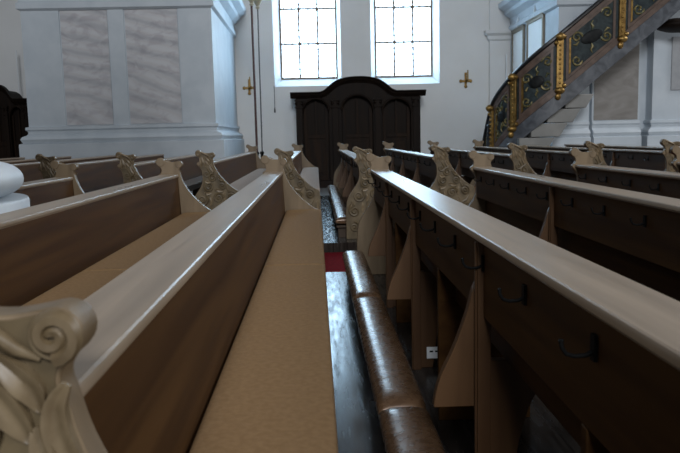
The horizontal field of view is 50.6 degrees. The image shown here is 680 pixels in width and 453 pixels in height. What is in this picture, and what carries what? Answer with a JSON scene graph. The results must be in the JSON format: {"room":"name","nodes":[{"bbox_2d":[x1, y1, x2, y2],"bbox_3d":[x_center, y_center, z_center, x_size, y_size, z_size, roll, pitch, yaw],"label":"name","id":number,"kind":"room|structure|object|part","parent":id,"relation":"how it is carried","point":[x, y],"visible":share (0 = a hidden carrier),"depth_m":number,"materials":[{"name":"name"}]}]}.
{"room":"church","nodes":[
{"label":"church","id":0,"kind":"room"},
{"bbox_2d":[0,0,488,175],"bbox_3d":[-0.737,-6.636,18.610,28.000,11.130,0.600,-2,7,-2],"label":"wall","id":1,"kind":"structure","parent":0,"point":[452,115],"depth_m":18.67,"materials":[{"name":"white paint"}]},
{"bbox_2d":[243,77,253,94],"bbox_3d":[-2.345,-3.618,18.535,0.346,0.465,0.190,-2,7,-2],"label":"sconce","id":2,"kind":"object","parent":1,"relation":"attached to","point":[249,87],"visible":0.83,"depth_m":18.59,"materials":[{"name":"gold metal"}]},
{"bbox_2d":[272,0,340,86],"bbox_3d":[-0.866,-5.233,18.655,1.730,3.160,0.348,-2,7,-2],"label":"window","id":3,"kind":"structure","parent":1,"relation":"in","point":[306,33],"depth_m":18.83,"materials":[{"name":"white glass"}]},
{"bbox_2d":[370,0,439,83],"bbox_3d":[1.666,-5.301,18.731,1.783,3.160,0.348,-2,7,-2],"label":"window","id":4,"kind":"structure","parent":1,"relation":"in","point":[404,33],"depth_m":18.91,"materials":[{"name":"white glass"}]},
{"bbox_2d":[459,70,471,87],"bbox_3d":[3.279,-3.830,18.697,0.346,0.465,0.190,-2,7,-2],"label":"sconce","id":5,"kind":"object","parent":1,"relation":"attached to","point":[467,79],"visible":1,"depth_m":18.76,"materials":[{"name":"gold metal"}]},
{"bbox_2d":[320,188,328,195],"bbox_3d":[-0.200,0.500,7.113,28.000,0.200,26.000,-2,7,-2],"label":"floor","id":6,"kind":"structure","parent":0,"point":[323,191],"depth_m":16.63,"materials":[{"name":"grey stone"}]},
{"bbox_2d":[0,85,28,158],"bbox_3d":[-8.406,-2.159,18.069,1.680,2.735,1.030,-2,7,-2],"label":"confessional","id":7,"kind":"object","parent":6,"relation":"on","point":[13,108],"visible":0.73,"depth_m":17.78,"materials":[{"name":"brown wood"}]},
{"bbox_3d":[-8.409,-1.946,17.891,0.377,2.004,0.055,-2,7,-2],"label":"door","id":8,"kind":"part","parent":7,"relation":"part of","materials":[{"name":"brown wood"}]},
{"bbox_3d":[-8.418,-3.213,17.514,1.680,0.506,0.190,-2,7,-2],"label":"cornice","id":9,"kind":"part","parent":7,"relation":"part of","materials":[{"name":"brown wood"}]},
{"bbox_3d":[-7.931,-2.797,17.652,0.390,0.357,0.060,-2,7,-2],"label":"arch moulding","id":10,"kind":"part","parent":7,"relation":"part of","materials":[{"name":"brown wood"}]},
{"bbox_2d":[15,50,19,93],"bbox_3d":[-8.071,-3.877,18.023,0.032,1.080,0.030,-2,7,-2],"label":"rod","id":11,"kind":"object","parent":7,"relation":"on","point":[15,50],"visible":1,"depth_m":18.01,"materials":[{"name":"white plastic"}]},
{"bbox_3d":[-7.917,-1.959,17.906,0.342,2.004,0.055,-2,7,-2],"label":"door","id":12,"kind":"part","parent":7,"relation":"part of","materials":[{"name":"brown wood"}]},
{"bbox_2d":[15,0,245,193],"bbox_3d":[-4.462,-5.460,15.941,4.373,9.630,4.743,-2,7,-2],"label":"pillar","id":13,"kind":"structure","parent":6,"relation":"on","point":[103,77],"depth_m":14.22,"materials":[{"name":"paint"}]},
{"bbox_3d":[-4.999,-3.568,14.136,0.910,3.110,0.020,-2,7,-2],"label":"marble panel","id":14,"kind":"part","parent":13,"relation":"part of","materials":[{"name":"grey stone"}]},
{"bbox_3d":[-4.373,-1.488,16.526,4.021,1.600,4.566,-2,7,-2],"label":"pillar moulding","id":15,"kind":"part","parent":13,"relation":"part of","materials":[{"name":"paint"}]},
{"bbox_3d":[-3.695,-3.603,14.175,1.020,3.110,0.020,-2,7,-2],"label":"marble panel","id":16,"kind":"part","parent":13,"relation":"part of","materials":[{"name":"grey stone"}]},
{"bbox_2d":[248,0,258,155],"bbox_3d":[-1.741,-2.720,14.728,0.200,4.370,0.200,-2,7,-2],"label":"pole","id":17,"kind":"object","parent":6,"relation":"on","point":[251,4],"visible":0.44,"depth_m":14.66,"materials":[{"name":"grey"}]},
{"bbox_2d":[254,0,263,156],"bbox_3d":[-1.668,-2.765,15.077,0.220,4.370,0.200,-2,7,-2],"label":"pole","id":18,"kind":"object","parent":6,"relation":"on","point":[257,2],"visible":0.59,"depth_m":15.00,"materials":[{"name":"grey"}]},
{"bbox_2d":[324,252,345,271],"bbox_3d":[-0.705,0.397,7.174,13.000,0.012,1.460,-2,7,-2],"label":"carpet runner","id":19,"kind":"object","parent":6,"relation":"on","point":[334,262],"visible":0.02,"depth_m":7.28,"materials":[{"name":"red carpet"}]},
{"bbox_2d":[290,76,425,187],"bbox_3d":[0.457,-2.398,18.334,3.360,2.735,1.030,-2,7,-2],"label":"confessional","id":20,"kind":"object","parent":6,"relation":"on","point":[363,112],"visible":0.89,"depth_m":18.06,"materials":[{"name":"brown wood"}]},
{"bbox_3d":[-0.603,-3.041,17.866,0.710,0.325,0.060,-2,7,-2],"label":"arch moulding","id":21,"kind":"part","parent":20,"relation":"part of","materials":[{"name":"brown wood"}]},
{"bbox_3d":[-0.589,-2.157,18.125,0.614,2.004,0.055,-2,7,-2],"label":"door","id":22,"kind":"part","parent":20,"relation":"part of","materials":[{"name":"brown wood"}]},
{"bbox_3d":[0.425,-3.107,17.892,0.850,0.388,0.060,-2,7,-2],"label":"arch moulding","id":23,"kind":"part","parent":20,"relation":"part of","materials":[{"name":"brown wood"}]},
{"bbox_3d":[0.441,-2.184,18.156,0.754,2.004,0.055,-2,7,-2],"label":"door","id":24,"kind":"part","parent":20,"relation":"part of","materials":[{"name":"brown wood"}]},
{"bbox_3d":[0.445,-3.452,17.779,3.360,0.506,0.190,-2,7,-2],"label":"cornice","id":25,"kind":"part","parent":20,"relation":"part of","materials":[{"name":"brown wood"}]},
{"bbox_3d":[1.425,-2.211,18.186,0.684,2.004,0.055,-2,7,-2],"label":"door","id":26,"kind":"part","parent":20,"relation":"part of","materials":[{"name":"brown wood"}]},
{"bbox_3d":[1.412,-3.050,17.932,0.780,0.357,0.060,-2,7,-2],"label":"arch moulding","id":27,"kind":"part","parent":20,"relation":"part of","materials":[{"name":"brown wood"}]},
{"bbox_2d":[482,0,679,147],"bbox_3d":[5.405,-3.610,14.964,4.698,6.213,2.085,-2,7,-2],"label":"staircase","id":28,"kind":"structure","parent":6,"relation":"on","point":[534,105],"depth_m":14.08,"materials":[{"name":"grey stone"}]},
{"bbox_3d":[3.342,-2.240,14.913,0.047,1.222,0.497,-4,8,-23],"label":"panel frame","id":29,"kind":"part","parent":28,"relation":"part of","materials":[{"name":"brown wood"}]},
{"bbox_3d":[3.379,-2.243,14.929,0.084,1.414,0.719,-4,8,-23],"label":"painted panel","id":30,"kind":"part","parent":28,"relation":"part of","materials":[{"name":"black paint"}]},
{"bbox_3d":[3.877,-2.829,14.261,0.665,1.358,0.065,2,8,27],"label":"panel frame","id":31,"kind":"part","parent":28,"relation":"part of","materials":[{"name":"brown wood"}]},
{"bbox_3d":[3.898,-2.834,14.300,0.879,1.550,0.110,2,8,27],"label":"painted panel","id":32,"kind":"part","parent":28,"relation":"part of","materials":[{"name":"paint"}]},
{"bbox_3d":[5.187,-4.054,14.313,5.016,5.160,1.527,1,8,21],"label":"handrail","id":33,"kind":"part","parent":28,"relation":"part of","materials":[{"name":"black wood"}]},
{"bbox_3d":[5.208,-4.123,14.294,4.934,4.816,1.423,1,8,21],"label":"frame rail","id":34,"kind":"part","parent":28,"relation":"part of","materials":[{"name":"brown wood"}]},
{"bbox_3d":[4.880,-3.671,14.044,1.200,1.790,0.041,-2,7,-2],"label":"painted panel","id":35,"kind":"part","parent":28,"relation":"part of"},
{"bbox_3d":[4.880,-3.667,14.012,0.961,1.598,0.026,-2,7,-2],"label":"panel frame","id":36,"kind":"part","parent":28,"relation":"part of","materials":[{"name":"brown wood"}]},
{"bbox_3d":[6.046,-4.647,13.956,1.180,1.774,0.030,-2,7,-2],"label":"painted panel","id":37,"kind":"part","parent":28,"relation":"part of","materials":[{"name":"paint"}]},
{"bbox_3d":[6.048,-4.644,13.929,0.940,1.582,0.025,-2,7,-2],"label":"panel frame","id":38,"kind":"part","parent":28,"relation":"part of","materials":[{"name":"brown wood"}]},
{"bbox_2d":[498,0,679,146],"bbox_3d":[6.982,-5.806,16.581,5.740,9.630,4.140,-2,7,-2],"label":"pillar","id":39,"kind":"structure","parent":6,"relation":"on","point":[636,101],"depth_m":15.22,"materials":[{"name":"paint"}]},
{"bbox_2d":[511,17,524,72],"bbox_3d":[4.420,-4.381,17.892,0.100,1.644,1.080,-2,7,-2],"label":"framed board","id":40,"kind":"object","parent":39,"relation":"attached to","point":[518,34],"visible":0.74,"depth_m":17.87,"materials":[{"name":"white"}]},
{"bbox_2d":[526,5,544,58],"bbox_3d":[4.465,-4.228,16.501,0.100,1.684,1.280,-2,7,-2],"label":"framed board","id":41,"kind":"object","parent":39,"relation":"attached to","point":[535,26],"visible":0.64,"depth_m":16.45,"materials":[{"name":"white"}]},
{"bbox_3d":[4.806,-1.709,17.114,0.818,1.470,3.948,-2,7,-2],"label":"pillar moulding","id":42,"kind":"part","parent":39,"relation":"part of","materials":[{"name":"paint"}]},
{"bbox_3d":[5.875,-1.511,15.329,1.020,1.470,0.148,-2,7,-2],"label":"pillar moulding","id":43,"kind":"part","parent":39,"relation":"part of","materials":[{"name":"paint"}]},
{"bbox_3d":[5.818,-3.875,15.103,0.940,3.240,0.020,-2,7,-2],"label":"marble panel","id":44,"kind":"part","parent":39,"relation":"part of","materials":[{"name":"grey stone"}]},
{"bbox_3d":[8.236,-1.584,15.479,3.528,1.470,0.448,-2,7,-2],"label":"pillar moulding","id":45,"kind":"part","parent":39,"relation":"part of","materials":[{"name":"paint"}]},
{"bbox_3d":[7.960,-3.447,15.150,2.000,1.100,0.035,-2,7,-2],"label":"grey inset panel","id":46,"kind":"part","parent":39,"relation":"part of","materials":[{"name":"grey paint"}]},
{"bbox_2d":[320,195,531,252],"bbox_3d":[-0.989,-0.143,11.151,13.700,0.110,6.480,-2,7,-2],"label":"floor","id":47,"kind":"structure","parent":0,"point":[332,243],"depth_m":8.62,"materials":[{"name":"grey polished speckled stone"}]},
{"bbox_2d":[0,157,24,160],"bbox_3d":[-5.891,-0.580,10.879,0.594,1.050,5.916,-2,7,-2],"label":"pew","id":48,"kind":"object","parent":47,"relation":"on","point":[16,158],"visible":0.18,"depth_m":13.18,"materials":[{"name":"brown wood"}]},
{"bbox_2d":[1,156,71,163],"bbox_3d":[-5.012,-0.603,10.905,0.594,1.050,5.916,-2,7,-2],"label":"pew","id":49,"kind":"object","parent":47,"relation":"on","point":[61,157],"visible":0.02,"depth_m":11.73,"materials":[{"name":"brown wood"}]},
{"bbox_2d":[11,155,115,181],"bbox_3d":[-4.133,-0.627,10.932,0.594,1.050,5.916,-2,7,-2],"label":"pew","id":50,"kind":"object","parent":47,"relation":"on","point":[29,170],"visible":0.06,"depth_m":9.80,"materials":[{"name":"brown wood"}]},
{"bbox_3d":[-4.240,-0.996,10.916,0.148,0.027,5.848,-2,7,-2],"label":"rail","id":51,"kind":"part","parent":50,"relation":"part of","materials":[{"name":"brown wood"}]},
{"bbox_2d":[35,154,163,192],"bbox_3d":[-3.253,-0.651,10.958,0.594,1.050,5.916,-2,7,-2],"label":"pew","id":52,"kind":"object","parent":47,"relation":"on","point":[99,174],"visible":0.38,"depth_m":9.55,"materials":[{"name":"brown wood"}]},
{"bbox_3d":[-3.361,-1.020,10.943,0.148,0.027,5.848,-2,7,-2],"label":"rail","id":53,"kind":"part","parent":52,"relation":"part of","materials":[{"name":"brown wood"}]},
{"bbox_2d":[115,152,202,195],"bbox_3d":[-2.374,-0.675,10.985,0.594,1.050,5.916,-2,7,-2],"label":"pew","id":54,"kind":"object","parent":47,"relation":"on","point":[191,173],"visible":0.38,"depth_m":9.12,"materials":[{"name":"brown wood"}]},
{"bbox_3d":[-2.278,-0.316,8.096,0.594,1.050,0.056,-2,7,-2],"label":"panel","id":55,"kind":"part","parent":54,"relation":"part of","materials":[{"name":"brown wood"}]},
{"bbox_3d":[-2.482,-1.044,10.969,0.148,0.027,5.848,-2,7,-2],"label":"rail","id":56,"kind":"part","parent":54,"relation":"part of","materials":[{"name":"brown wood"}]},
{"bbox_3d":[-2.247,-0.652,11.025,0.280,0.090,5.848,-2,7,-2],"label":"seat","id":57,"kind":"part","parent":54,"relation":"part of","materials":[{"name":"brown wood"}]},
{"bbox_2d":[195,145,265,209],"bbox_3d":[-1.496,-0.703,11.044,0.594,1.050,5.983,-2,7,-2],"label":"pew","id":58,"kind":"object","parent":47,"relation":"on","point":[218,174],"visible":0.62,"depth_m":8.10,"materials":[{"name":"brown wood"}]},
{"bbox_3d":[-1.399,-0.339,8.122,0.594,1.050,0.056,-2,7,-2],"label":"panel","id":59,"kind":"part","parent":58,"relation":"part of","materials":[{"name":"brown wood"}]},
{"bbox_3d":[-1.602,-1.067,10.995,0.148,0.027,5.848,-2,7,-2],"label":"rail","id":60,"kind":"part","parent":58,"relation":"part of","materials":[{"name":"brown wood"}]},
{"bbox_2d":[230,177,257,190],"bbox_3d":[-1.306,-0.563,9.595,0.300,0.044,2.902,-2,7,-2],"label":"seat cushion","id":61,"kind":"object","parent":58,"relation":"on","point":[239,184],"visible":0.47,"depth_m":9.60,"materials":[{"name":"fabric"}]},
{"bbox_2d":[244,168,265,176],"bbox_3d":[-1.402,-0.923,12.488,0.300,0.044,2.912,-2,7,-2],"label":"seat cushion","id":62,"kind":"object","parent":58,"relation":"on","point":[258,172],"visible":0.46,"depth_m":11.98,"materials":[{"name":"fabric"}]},
{"bbox_3d":[-1.593,-1.066,13.966,0.594,1.050,0.056,-2,7,-2],"label":"panel","id":63,"kind":"part","parent":58,"relation":"part of","materials":[{"name":"brown wood"}]},
{"bbox_2d":[274,143,320,209],"bbox_3d":[-0.617,-0.726,11.071,0.594,1.050,5.983,-2,7,-2],"label":"pew","id":64,"kind":"object","parent":47,"relation":"on","point":[296,160],"visible":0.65,"depth_m":8.12,"materials":[{"name":"brown wood"}]},
{"bbox_3d":[-0.723,-1.091,11.022,0.148,0.027,5.848,-2,7,-2],"label":"rail","id":65,"kind":"part","parent":64,"relation":"part of","materials":[{"name":"brown wood"}]},
{"bbox_3d":[-0.714,-1.089,13.992,0.594,1.050,0.056,-2,7,-2],"label":"panel","id":66,"kind":"part","parent":64,"relation":"part of","materials":[{"name":"brown wood"}]},
{"bbox_2d":[300,167,318,175],"bbox_3d":[-0.523,-0.947,12.514,0.300,0.044,2.912,-2,7,-2],"label":"seat cushion","id":67,"kind":"object","parent":64,"relation":"on","point":[307,170],"visible":0.78,"depth_m":12.27,"materials":[{"name":"fabric"}]},
{"bbox_2d":[301,175,319,190],"bbox_3d":[-0.426,-0.587,9.621,0.300,0.044,2.902,-2,7,-2],"label":"seat cushion","id":68,"kind":"object","parent":64,"relation":"on","point":[313,180],"visible":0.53,"depth_m":9.72,"materials":[{"name":"fabric"}]},
{"bbox_2d":[328,185,345,237],"bbox_3d":[-0.055,-0.342,11.152,0.184,0.241,5.754,-2,7,-2],"label":"kneeler","id":69,"kind":"object","parent":47,"relation":"on","point":[338,207],"visible":0.91,"depth_m":9.21,"materials":[{"name":"brown leather"}]},
{"bbox_2d":[334,142,373,238],"bbox_3d":[0.263,-0.750,11.097,0.594,1.050,5.983,-2,7,-2],"label":"pew","id":70,"kind":"object","parent":47,"relation":"on","point":[351,177],"visible":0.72,"depth_m":8.18,"materials":[{"name":"brown wood"}]},
{"bbox_3d":[0.165,-1.113,14.019,0.594,1.050,0.056,-2,7,-2],"label":"panel","id":71,"kind":"part","parent":70,"relation":"part of","materials":[{"name":"brown wood"}]},
{"bbox_3d":[0.070,-0.857,12.690,0.046,0.875,0.032,-2,7,-2],"label":"post","id":72,"kind":"part","parent":70,"relation":"part of","materials":[{"name":"brown wood"}]},
{"bbox_3d":[0.156,-1.115,11.048,0.148,0.027,5.848,-2,7,-2],"label":"rail","id":73,"kind":"part","parent":70,"relation":"part of","materials":[{"name":"brown wood"}]},
{"bbox_3d":[0.119,-0.673,11.217,0.046,0.875,0.032,-2,7,-2],"label":"post","id":74,"kind":"part","parent":70,"relation":"part of","materials":[{"name":"brown wood"}]},
{"bbox_3d":[0.172,-0.474,9.615,0.046,0.875,0.032,-2,7,-2],"label":"post","id":75,"kind":"part","parent":70,"relation":"part of","materials":[{"name":"brown wood"}]},
{"bbox_3d":[0.360,-0.387,8.175,0.594,1.050,0.056,-2,7,-2],"label":"panel","id":76,"kind":"part","parent":70,"relation":"part of","materials":[{"name":"brown wood"}]},
{"bbox_2d":[382,141,474,205],"bbox_3d":[1.142,-0.774,11.123,0.594,1.050,5.983,-2,7,-2],"label":"pew","id":77,"kind":"object","parent":47,"relation":"on","point":[436,173],"visible":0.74,"depth_m":8.22,"materials":[{"name":"brown wood"}]},
{"bbox_3d":[0.949,-0.880,12.716,0.046,0.875,0.032,-2,7,-2],"label":"post","id":78,"kind":"part","parent":77,"relation":"part of","materials":[{"name":"brown wood"}]},
{"bbox_3d":[1.045,-1.137,14.045,0.594,1.050,0.056,-2,7,-2],"label":"panel","id":79,"kind":"part","parent":77,"relation":"part of","materials":[{"name":"brown wood"}]},
{"bbox_3d":[0.998,-0.697,11.244,0.046,0.875,0.032,-2,7,-2],"label":"post","id":80,"kind":"part","parent":77,"relation":"part of","materials":[{"name":"brown wood"}]},
{"bbox_3d":[1.036,-1.139,11.075,0.148,0.027,5.848,-2,7,-2],"label":"rail","id":81,"kind":"part","parent":77,"relation":"part of","materials":[{"name":"brown wood"}]},
{"bbox_3d":[1.052,-0.498,9.641,0.046,0.875,0.032,-2,7,-2],"label":"post","id":82,"kind":"part","parent":77,"relation":"part of","materials":[{"name":"brown wood"}]},
{"bbox_3d":[1.239,-0.410,8.201,0.594,1.050,0.056,-2,7,-2],"label":"panel","id":83,"kind":"part","parent":77,"relation":"part of","materials":[{"name":"brown wood"}]},
{"bbox_2d":[427,140,536,233],"bbox_3d":[2.021,-0.797,11.150,0.594,1.050,5.983,-2,7,-2],"label":"pew","id":84,"kind":"object","parent":47,"relation":"on","point":[459,160],"visible":0.34,"depth_m":8.95,"materials":[{"name":"brown wood"}]},
{"bbox_3d":[1.924,-1.161,14.072,0.594,1.050,0.056,-2,7,-2],"label":"panel","id":85,"kind":"part","parent":84,"relation":"part of","materials":[{"name":"brown wood"}]},
{"bbox_3d":[1.877,-0.721,11.270,0.046,0.875,0.032,-2,7,-2],"label":"post","id":86,"kind":"part","parent":84,"relation":"part of","materials":[{"name":"brown wood"}]},
{"bbox_3d":[1.915,-1.162,11.101,0.148,0.027,5.848,-2,7,-2],"label":"rail","id":87,"kind":"part","parent":84,"relation":"part of","materials":[{"name":"brown wood"}]},
{"bbox_3d":[2.119,-0.434,8.228,0.594,1.050,0.056,-2,7,-2],"label":"panel","id":88,"kind":"part","parent":84,"relation":"part of","materials":[{"name":"brown wood"}]},
{"bbox_2d":[470,139,606,185],"bbox_3d":[2.901,-0.821,11.176,0.594,1.050,5.983,-2,7,-2],"label":"pew","id":89,"kind":"object","parent":47,"relation":"on","point":[550,163],"visible":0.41,"depth_m":9.58,"materials":[{"name":"brown wood"}]},
{"bbox_3d":[2.803,-1.184,14.098,0.594,1.050,0.056,-2,7,-2],"label":"panel","id":90,"kind":"part","parent":89,"relation":"part of","materials":[{"name":"brown wood"}]},
{"bbox_3d":[2.794,-1.186,11.127,0.148,0.027,5.848,-2,7,-2],"label":"rail","id":91,"kind":"part","parent":89,"relation":"part of","materials":[{"name":"brown wood"}]},
{"bbox_3d":[2.810,-0.545,9.694,0.046,0.875,0.032,-2,7,-2],"label":"post","id":92,"kind":"part","parent":89,"relation":"part of","materials":[{"name":"brown wood"}]},
{"bbox_2d":[520,139,679,171],"bbox_3d":[3.781,-0.841,11.169,0.594,1.050,5.916,-2,7,-2],"label":"pew","id":93,"kind":"object","parent":47,"relation":"on","point":[657,160],"visible":0.23,"depth_m":8.94,"materials":[{"name":"brown wood"}]},
{"bbox_3d":[3.674,-1.210,11.153,0.148,0.027,5.848,-2,7,-2],"label":"rail","id":94,"kind":"part","parent":93,"relation":"part of","materials":[{"name":"brown wood"}]},
{"bbox_3d":[3.689,-0.569,9.720,0.046,0.875,0.032,-2,7,-2],"label":"post","id":95,"kind":"part","parent":93,"relation":"part of","materials":[{"name":"brown wood"}]},
{"bbox_3d":[3.877,-0.482,8.280,0.594,1.050,0.056,-2,7,-2],"label":"panel","id":96,"kind":"part","parent":93,"relation":"part of","materials":[{"name":"brown wood"}]},
{"bbox_2d":[564,144,662,150],"bbox_3d":[4.660,-0.865,11.195,0.594,1.050,5.916,-2,7,-2],"label":"pew","id":97,"kind":"object","parent":47,"relation":"on","point":[566,145],"visible":0.06,"depth_m":11.28,"materials":[{"name":"brown wood"}]},
{"bbox_2d":[484,0,511,104],"bbox_3d":[4.151,-5.723,18.463,0.890,9.130,0.240,-2,7,-2],"label":"wall","id":98,"kind":"structure","parent":0,"point":[499,35],"depth_m":18.62,"materials":[{"name":"white paint"}]},
{"bbox_2d":[326,268,679,452],"bbox_3d":[-0.723,0.863,3.183,13.700,0.080,6.450,-2,7,-2],"label":"floor","id":99,"kind":"structure","parent":0,"point":[357,420],"depth_m":3.23,"materials":[{"name":"brown wood"}]},
{"bbox_2d":[0,161,29,213],"bbox_3d":[-2.674,-2.202,3.267,2.030,6.000,2.030,-2,7,-2],"label":"column","id":100,"kind":"structure","parent":99,"relation":"on","point":[11,177],"depth_m":3.63,"materials":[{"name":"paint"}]},
{"bbox_2d":[13,160,84,206],"bbox_3d":[-2.187,0.049,5.409,0.594,1.050,1.530,-2,7,-2],"label":"pew","id":101,"kind":"object","parent":99,"relation":"on","point":[65,184],"visible":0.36,"depth_m":5.71,"materials":[{"name":"brown wood"}]},
{"bbox_3d":[-2.293,-0.312,5.327,0.148,0.027,1.463,-2,7,-2],"label":"rail","id":102,"kind":"part","parent":101,"relation":"part of","materials":[{"name":"brown wood"}]},
{"bbox_3d":[-2.211,-0.040,6.123,0.594,1.050,0.056,-2,7,-2],"label":"panel","id":103,"kind":"part","parent":101,"relation":"part of","materials":[{"name":"brown wood"}]},
{"bbox_2d":[0,158,210,306],"bbox_3d":[-1.243,0.267,3.489,0.594,1.050,5.456,-2,7,-2],"label":"pew","id":104,"kind":"object","parent":99,"relation":"on","point":[42,246],"visible":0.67,"depth_m":3.52,"materials":[{"name":"brown wood"}]},
{"bbox_2d":[22,270,125,305],"bbox_3d":[-1.057,0.392,2.155,0.300,0.044,2.607,-2,7,-2],"label":"seat cushion","id":105,"kind":"object","parent":104,"relation":"on","point":[81,285],"visible":0.29,"depth_m":3.07,"materials":[{"name":"beige fabric"}]},
{"bbox_3d":[-1.349,-0.098,3.440,0.148,0.027,5.321,-2,7,-2],"label":"rail","id":106,"kind":"part","parent":104,"relation":"part of","materials":[{"name":"brown wood"}]},
{"bbox_2d":[81,212,207,271],"bbox_3d":[-1.145,0.064,4.793,0.300,0.044,2.666,-2,7,-2],"label":"seat cushion","id":107,"kind":"object","parent":104,"relation":"on","point":[129,255],"visible":0.52,"depth_m":4.24,"materials":[{"name":"beige fabric"}]},
{"bbox_3d":[-1.332,-0.064,6.149,0.594,1.050,0.056,-2,7,-2],"label":"panel","id":108,"kind":"part","parent":104,"relation":"part of","materials":[{"name":"brown wood"}]},
{"bbox_2d":[0,155,315,452],"bbox_3d":[-0.364,0.243,3.515,0.594,1.050,5.456,-2,7,-2],"label":"pew","id":109,"kind":"object","parent":99,"relation":"on","point":[134,365],"visible":0.79,"depth_m":1.25,"materials":[{"name":"brown wood"}]},
{"bbox_3d":[-0.275,0.574,0.855,0.594,1.050,0.056,-2,7,-2],"label":"panel","id":110,"kind":"part","parent":109,"relation":"part of","materials":[{"name":"brown wood"}]},
{"bbox_3d":[-0.470,-0.122,3.466,0.148,0.027,5.321,-2,7,-2],"label":"rail","id":111,"kind":"part","parent":109,"relation":"part of","materials":[{"name":"brown wood"}]},
{"bbox_2d":[189,265,337,452],"bbox_3d":[-0.177,0.368,2.181,0.300,0.044,2.607,-2,7,-2],"label":"seat cushion","id":112,"kind":"object","parent":109,"relation":"on","point":[273,392],"visible":1,"depth_m":1.85,"materials":[{"name":"beige fabric"}]},
{"bbox_3d":[-0.453,-0.088,6.176,0.594,1.050,0.056,-2,7,-2],"label":"panel","id":113,"kind":"part","parent":109,"relation":"part of","materials":[{"name":"brown wood"}]},
{"bbox_2d":[264,209,324,266],"bbox_3d":[-0.266,0.040,4.820,0.300,0.044,2.666,-2,7,-2],"label":"seat cushion","id":114,"kind":"object","parent":109,"relation":"on","point":[298,240],"visible":0.95,"depth_m":4.27,"materials":[{"name":"beige fabric"}]},
{"bbox_2d":[342,250,445,452],"bbox_3d":[0.200,0.639,3.508,0.184,0.241,5.347,-2,7,-2],"label":"kneeler","id":115,"kind":"object","parent":99,"relation":"on","point":[406,425],"visible":1,"depth_m":2.92,"materials":[{"name":"brown leather"}]},
{"bbox_2d":[357,153,679,452],"bbox_3d":[0.529,0.228,3.471,0.594,1.050,5.598,-2,7,-2],"label":"pew","id":116,"kind":"object","parent":99,"relation":"on","point":[514,315],"visible":0.99,"depth_m":1.89,"materials":[{"name":"brown wood"}]},
{"bbox_3d":[0.438,-0.112,6.202,0.594,1.050,0.056,-2,7,-2],"label":"panel","id":117,"kind":"part","parent":116,"relation":"part of","materials":[{"name":"brown wood"}]},
{"bbox_3d":[0.339,0.131,4.984,0.046,0.875,0.032,-2,7,-2],"label":"post","id":118,"kind":"part","parent":116,"relation":"part of","materials":[{"name":"brown wood"}]},
{"bbox_3d":[0.383,0.298,3.645,0.046,0.875,0.032,-2,7,-2],"label":"post","id":119,"kind":"part","parent":116,"relation":"part of","materials":[{"name":"brown wood"}]},
{"bbox_2d":[427,347,437,358],"bbox_3d":[0.482,0.649,3.703,0.072,0.060,0.012,-2,7,-2],"label":"outlet","id":120,"kind":"object","parent":116,"relation":"attached to","point":[431,351],"visible":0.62,"depth_m":3.70,"materials":[{"name":"white plastic"}]},
{"bbox_3d":[0.432,0.479,2.187,0.046,0.875,0.032,-2,7,-2],"label":"post","id":121,"kind":"part","parent":116,"relation":"part of","materials":[{"name":"brown wood"}]},
{"bbox_3d":[0.422,-0.137,3.423,0.148,0.027,5.463,-2,7,-2],"label":"rail","id":122,"kind":"part","parent":116,"relation":"part of","materials":[{"name":"brown wood"}]},
{"bbox_2d":[468,150,679,300],"bbox_3d":[1.408,0.204,3.498,0.594,1.050,5.598,-2,7,-2],"label":"pew","id":123,"kind":"object","parent":99,"relation":"on","point":[634,235],"visible":0.82,"depth_m":3.63,"materials":[{"name":"brown wood"}]},
{"bbox_3d":[1.317,-0.135,6.229,0.594,1.050,0.056,-2,7,-2],"label":"panel","id":124,"kind":"part","parent":123,"relation":"part of","materials":[{"name":"brown wood"}]},
{"bbox_3d":[1.244,0.206,4.217,0.046,0.875,0.032,-2,7,-2],"label":"post","id":125,"kind":"part","parent":123,"relation":"part of","materials":[{"name":"brown wood"}]},
{"bbox_3d":[1.302,-0.161,3.449,0.148,0.027,5.463,-2,7,-2],"label":"rail","id":126,"kind":"part","parent":123,"relation":"part of","materials":[{"name":"brown wood"}]},
{"bbox_2d":[560,148,679,267],"bbox_3d":[2.287,0.180,3.524,0.594,1.050,5.598,-2,7,-2],"label":"pew","id":127,"kind":"object","parent":99,"relation":"on","point":[661,183],"visible":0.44,"depth_m":5.25,"materials":[{"name":"brown wood"}]},
{"bbox_3d":[2.196,-0.159,6.255,0.594,1.050,0.056,-2,7,-2],"label":"panel","id":128,"kind":"part","parent":127,"relation":"part of","materials":[{"name":"brown wood"}]},
{"bbox_3d":[2.181,-0.184,3.475,0.148,0.027,5.463,-2,7,-2],"label":"rail","id":129,"kind":"part","parent":127,"relation":"part of","materials":[{"name":"brown wood"}]},
{"bbox_2d":[669,145,679,172],"bbox_3d":[3.167,0.157,3.550,0.594,1.050,5.598,-2,7,-2],"label":"pew","id":130,"kind":"object","parent":99,"relation":"on","point":[675,150],"visible":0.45,"depth_m":6.20,"materials":[{"name":"brown wood"}]}
]}

